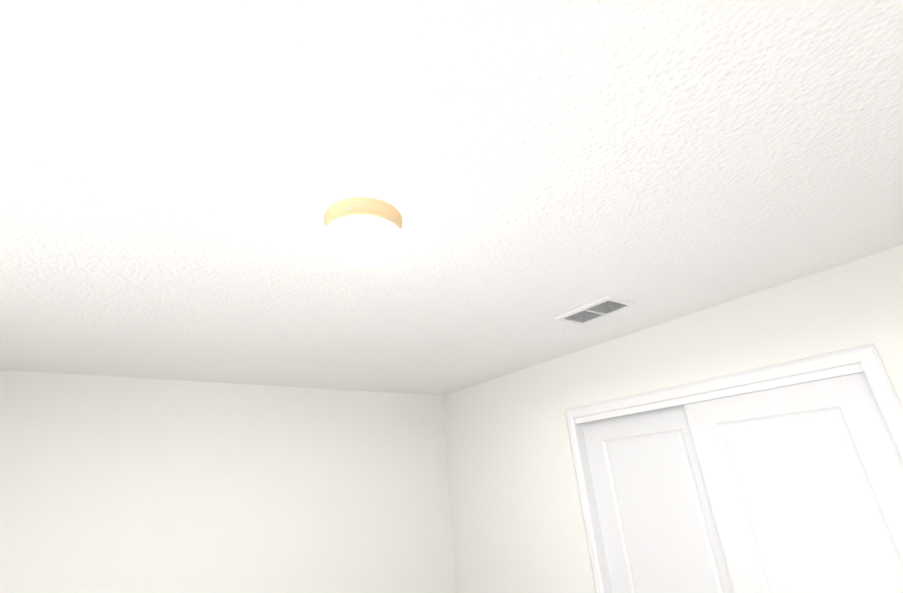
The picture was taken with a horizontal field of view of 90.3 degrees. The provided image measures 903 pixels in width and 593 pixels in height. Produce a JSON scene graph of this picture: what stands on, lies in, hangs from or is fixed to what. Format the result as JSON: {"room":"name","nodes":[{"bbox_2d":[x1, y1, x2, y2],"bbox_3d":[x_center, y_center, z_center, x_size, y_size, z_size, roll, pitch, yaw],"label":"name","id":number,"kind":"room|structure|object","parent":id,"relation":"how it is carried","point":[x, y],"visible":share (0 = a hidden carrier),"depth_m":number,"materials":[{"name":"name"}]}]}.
{"room":"bedroom","nodes":[
{"label":"bedroom","id":0,"kind":"room"},
{"bbox_2d":[0,370,455,592],"bbox_3d":[-1.278,1.717,2.736,4.410,2.540,0.120,12,-28,-35],"label":"wall","id":1,"kind":"structure","parent":0,"point":[130,485],"depth_m":2.78,"materials":[{"name":"white paint"}]},
{"bbox_2d":[0,0,902,394],"bbox_3d":[-0.051,-0.236,1.498,4.570,0.120,4.740,12,-28,-35],"label":"ceiling","id":2,"kind":"structure","parent":0,"point":[178,178],"depth_m":1.15,"materials":[{"name":"white paint"}]},
{"bbox_2d":[322,197,403,267],"bbox_3d":[-0.253,-0.163,1.296,0.233,0.138,0.233,12,-28,-35],"label":"lamp","id":3,"kind":"object","parent":2,"relation":"attached to","point":[363,232],"visible":1,"depth_m":1.22,"materials":[{"name":"white glass"}]},
{"bbox_2d":[555,295,636,324],"bbox_3d":[0.710,0.076,2.223,0.220,0.013,0.330,12,-28,-35],"label":"ceiling vent","id":4,"kind":"object","parent":2,"relation":"in","point":[598,309],"visible":1,"depth_m":2.20,"materials":[{"name":"white metal"}]},
{"bbox_2d":[444,245,902,592],"bbox_3d":[1.029,1.455,2.433,0.120,2.440,3.250,12,-28,-35],"label":"wall","id":5,"kind":"structure","parent":0,"point":[514,505],"depth_m":2.80,"materials":[{"name":"white paint"}]},
{"bbox_2d":[582,405,734,592],"bbox_3d":[1.155,1.596,2.255,0.038,2.000,0.760,12,-28,-35],"label":"sliding door","id":6,"kind":"structure","parent":5,"relation":"in","point":[659,530],"depth_m":2.45,"materials":[{"name":"white wood"}]},
{"bbox_2d":[565,344,902,592],"bbox_3d":[1.335,1.437,1.996,0.138,2.092,1.584,12,-28,-35],"label":"trim","id":7,"kind":"structure","parent":5,"relation":"attached to","point":[866,360],"depth_m":2.24,"materials":[{"name":"white wood"}]},
{"bbox_2d":[684,372,902,592],"bbox_3d":[1.538,1.344,1.724,0.038,2.000,0.760,12,-28,-35],"label":"sliding door","id":8,"kind":"structure","parent":5,"relation":"in","point":[804,483],"depth_m":1.91,"materials":[{"name":"white wood"}]}
]}

